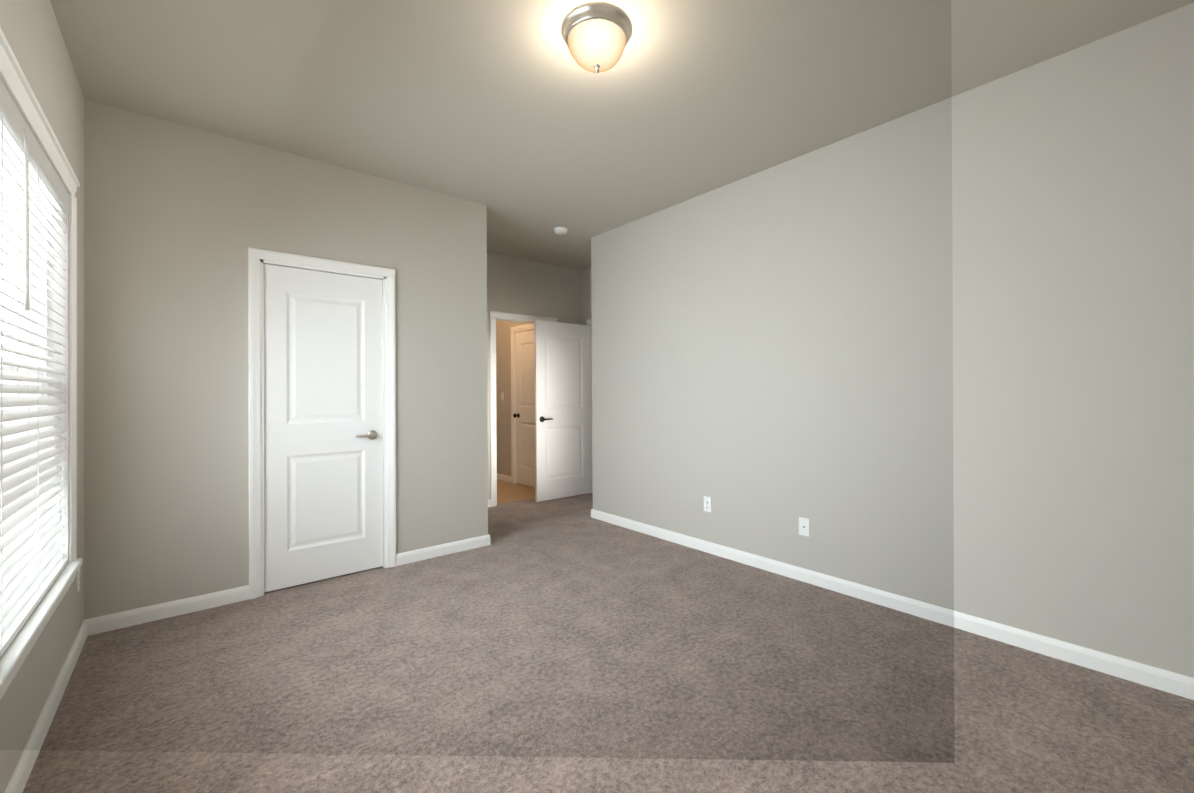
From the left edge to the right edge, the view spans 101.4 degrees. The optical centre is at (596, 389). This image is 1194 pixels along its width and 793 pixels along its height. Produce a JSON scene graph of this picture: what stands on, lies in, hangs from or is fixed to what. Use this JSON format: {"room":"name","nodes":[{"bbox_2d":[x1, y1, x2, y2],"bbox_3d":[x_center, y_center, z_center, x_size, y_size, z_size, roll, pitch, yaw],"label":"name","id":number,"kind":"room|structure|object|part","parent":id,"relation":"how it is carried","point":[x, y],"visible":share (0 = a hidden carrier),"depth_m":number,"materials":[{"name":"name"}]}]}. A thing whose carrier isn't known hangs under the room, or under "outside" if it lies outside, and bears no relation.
{"room":"empty bedroom","nodes":[
{"label":"empty bedroom","id":0,"kind":"room"},
{"bbox_2d":[0,0,83,792],"bbox_3d":[-1.372,-0.136,0.891,0.150,2.740,4.290,0,0,-40],"label":"wall","id":1,"kind":"structure","parent":0,"point":[32,33],"depth_m":1.89,"materials":[{"name":"grey paint"}]},
{"bbox_2d":[0,160,47,419],"bbox_3d":[-2.059,-0.057,1.676,0.076,1.644,1.102,0,0,-40],"label":"window unit","id":2,"kind":"structure","parent":1,"relation":"in","point":[33,293],"depth_m":2.06,"materials":[{"name":"white glass"}]},
{"bbox_2d":[0,79,68,657],"bbox_3d":[-1.996,-0.053,1.730,0.078,1.628,1.094,0,0,-40],"label":"window blinds","id":3,"kind":"object","parent":2,"relation":"attached to","point":[33,563],"depth_m":1.68,"materials":[{"name":"white plastic"}]},
{"bbox_2d":[0,78,68,563],"bbox_3d":[-1.639,-0.062,1.280,0.060,1.640,2.270,0,0,-40],"label":"liner","id":4,"kind":"object","parent":1,"relation":"attached to","point":[52,315],"depth_m":2.15,"materials":[{"name":"white paint"}]},
{"bbox_2d":[0,28,79,699],"bbox_3d":[-1.613,-0.053,1.301,0.046,1.810,2.406,0,0,-40],"label":"window","id":5,"kind":"structure","parent":1,"relation":"in","point":[16,83],"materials":[{"name":"white paint"}]},
{"bbox_2d":[0,558,82,693],"bbox_3d":[-1.620,0.772,1.286,0.096,0.028,2.402,0,0,-40],"label":"window sill","id":6,"kind":"structure","parent":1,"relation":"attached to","point":[15,653],"depth_m":1.58,"materials":[{"name":"white paint"}]},
{"bbox_2d":[4,618,91,792],"bbox_3d":[-1.301,1.193,0.935,0.014,0.082,4.050,0,0,-40],"label":"baseboard","id":7,"kind":"structure","parent":1,"relation":"attached to","point":[17,783],"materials":[{"name":"white paint"}]},
{"bbox_2d":[76,568,80,592],"bbox_3d":[-2.484,0.910,2.342,0.008,0.115,0.070,0,0,-40],"label":"outlet","id":8,"kind":"object","parent":1,"relation":"attached to","point":[78,575],"depth_m":2.33,"materials":[{"name":"white plastic"}]},
{"bbox_2d":[84,99,487,619],"bbox_3d":[-1.789,-0.119,3.262,2.257,2.740,0.120,0,0,-40],"label":"wall","id":9,"kind":"structure","parent":0,"point":[179,219],"depth_m":2.81,"materials":[{"name":"grey paint"}]},
{"bbox_2d":[92,585,248,634],"bbox_3d":[-2.329,1.210,2.707,0.654,0.082,0.014,0,0,-40],"label":"baseboard","id":10,"kind":"structure","parent":9,"relation":"attached to","point":[119,620],"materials":[{"name":"white paint"}]},
{"bbox_2d":[248,247,395,598],"bbox_3d":[-1.801,0.229,3.248,0.736,2.045,0.120,0,0,-40],"label":"door frame","id":11,"kind":"structure","parent":9,"relation":"attached to","point":[305,267],"depth_m":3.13,"materials":[{"name":"white paint"}]},
{"bbox_2d":[263,264,382,591],"bbox_3d":[-1.783,0.234,3.226,0.694,2.010,0.148,0,0,-40],"label":"closet door","id":12,"kind":"structure","parent":9,"relation":"in","point":[323,425],"depth_m":3.19,"materials":[{"name":"white paint"}]},
{"bbox_3d":[-1.603,0.316,3.376,0.151,0.066,0.148,0,0,-40],"label":"handle","id":13,"kind":"part","parent":12,"relation":"part of","materials":[{"name":"silver metal"}]},
{"bbox_2d":[396,534,489,565],"bbox_3d":[-1.152,1.209,3.693,0.714,0.082,0.014,0,0,-40],"label":"baseboard","id":14,"kind":"structure","parent":9,"relation":"attached to","point":[403,558],"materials":[{"name":"white paint"}]},
{"bbox_2d":[496,320,527,475],"bbox_3d":[-1.002,-0.103,6.583,0.170,2.740,1.600,0,0,-40],"label":"wall","id":15,"kind":"structure","parent":0,"point":[503,378],"depth_m":6.81,"materials":[{"name":"grey paint"}]},
{"bbox_2d":[497,473,510,482],"bbox_3d":[-1.352,1.230,6.860,0.014,0.082,0.622,0,0,-40],"label":"baseboard","id":16,"kind":"structure","parent":15,"relation":"attached to","point":[505,478],"depth_m":6.74,"materials":[{"name":"white paint"}]},
{"bbox_2d":[510,324,533,483],"bbox_3d":[-0.833,0.210,6.329,0.138,2.108,0.876,0,0,-40],"label":"door frame","id":17,"kind":"structure","parent":15,"relation":"attached to","point":[522,327],"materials":[{"name":"white paint"}]},
{"bbox_2d":[513,330,534,487],"bbox_3d":[-0.849,0.243,6.316,0.179,2.018,0.718,0,0,-40],"label":"hall door","id":18,"kind":"structure","parent":15,"relation":"in","point":[524,415],"depth_m":6.40,"materials":[{"name":"white paint"}]},
{"bbox_2d":[497,479,534,503],"bbox_3d":[-1.234,1.317,6.411,3.590,0.100,1.780,0,0,-40],"label":"floor","id":19,"kind":"structure","parent":0,"point":[507,492],"depth_m":6.00,"materials":[{"name":"wood"}]},
{"bbox_2d":[487,252,580,498],"bbox_3d":[-0.956,-0.110,5.499,2.133,2.740,0.120,0,0,-40],"label":"wall","id":20,"kind":"structure","parent":0,"point":[522,286],"depth_m":5.58,"materials":[{"name":"grey paint"}]},
{"bbox_2d":[490,311,556,506],"bbox_3d":[-0.848,0.206,5.574,0.876,2.108,0.138,0,0,-40],"label":"door frame","id":21,"kind":"structure","parent":20,"relation":"attached to","point":[493,314],"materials":[{"name":"white paint"}]},
{"bbox_2d":[581,267,591,324],"bbox_3d":[0.198,-0.116,5.689,0.120,2.740,1.070,0,0,-40],"label":"wall","id":22,"kind":"structure","parent":0,"point":[586,305],"depth_m":5.98,"materials":[{"name":"grey paint"}]},
{"bbox_2d":[534,320,590,501],"bbox_3d":[-0.381,0.236,5.669,0.768,2.018,0.148,0,0,-38],"label":"entry door","id":23,"kind":"structure","parent":22,"relation":"in","point":[562,417],"depth_m":5.63,"materials":[{"name":"white paint"}]},
{"bbox_3d":[-0.592,0.333,5.500,0.151,0.066,0.148,0,0,-38],"label":"handle","id":24,"kind":"part","parent":23,"relation":"part of","materials":[{"name":"brown metal"}]},
{"bbox_2d":[586,319,592,493],"bbox_3d":[0.225,0.200,5.643,0.138,2.108,0.916,0,0,-40],"label":"door frame","id":25,"kind":"structure","parent":22,"relation":"attached to","point":[591,412],"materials":[{"name":"white paint"}]},
{"bbox_2d":[23,493,1193,792],"bbox_3d":[0.335,1.287,3.036,5.520,0.100,5.410,0,0,-40],"label":"floor carpet","id":26,"kind":"object","parent":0,"point":[563,645],"depth_m":1.98,"materials":[{"name":"brown carpet"}]},
{"bbox_2d":[50,0,1193,269],"bbox_3d":[-0.254,-1.555,3.736,5.520,0.120,7.190,0,0,-40],"label":"ceiling","id":27,"kind":"structure","parent":0,"point":[520,124],"depth_m":2.38,"materials":[{"name":"beige paint"}]},
{"bbox_2d":[554,227,567,234],"bbox_3d":[-0.336,-1.469,4.534,0.134,0.041,0.134,0,0,-40],"label":"smoke detector","id":28,"kind":"object","parent":27,"relation":"attached to","point":[560,230],"depth_m":4.50,"materials":[{"name":"white plastic"}]},
{"bbox_2d":[561,2,632,73],"bbox_3d":[-0.001,-1.413,2.048,0.300,0.188,0.300,0,0,-40],"label":"flush-mount light","id":29,"kind":"object","parent":27,"relation":"attached to","point":[596,36],"depth_m":1.97,"materials":[{"name":"white glass"}]},
{"bbox_3d":[-0.001,-1.409,2.048,0.244,0.108,0.244,0,0,-40],"label":"lamp shade","id":30,"kind":"part","parent":29,"relation":"part of","materials":[{"name":"white glass"}]},
{"bbox_2d":[591,3,1193,677],"bbox_3d":[1.333,-0.138,3.229,0.120,2.740,4.160,0,0,-40],"label":"wall","id":31,"kind":"structure","parent":0,"point":[941,353],"depth_m":2.51,"materials":[{"name":"grey paint"}]},
{"bbox_2d":[704,496,710,511],"bbox_3d":[0.840,0.873,3.718,0.008,0.115,0.070,0,0,-40],"label":"outlet","id":32,"kind":"object","parent":31,"relation":"attached to","point":[707,500],"depth_m":3.71,"materials":[{"name":"white plastic"}]},
{"bbox_2d":[799,517,809,536],"bbox_3d":[1.330,0.881,3.137,0.005,0.115,0.070,0,0,-40],"label":"outlet","id":33,"kind":"object","parent":31,"relation":"attached to","point":[805,523],"depth_m":3.13,"materials":[{"name":"white plastic"}]},
{"bbox_2d":[591,509,1193,699],"bbox_3d":[1.285,1.191,3.183,0.014,0.082,4.174,0,0,-40],"label":"baseboard","id":34,"kind":"structure","parent":31,"relation":"attached to","point":[1152,677],"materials":[{"name":"white paint"}]},
{"label":"outside","id":35,"kind":"structure","parent":0,"visible":0},
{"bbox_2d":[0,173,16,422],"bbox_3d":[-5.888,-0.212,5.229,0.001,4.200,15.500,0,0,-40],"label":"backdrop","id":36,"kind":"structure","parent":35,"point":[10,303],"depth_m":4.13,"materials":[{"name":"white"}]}
]}

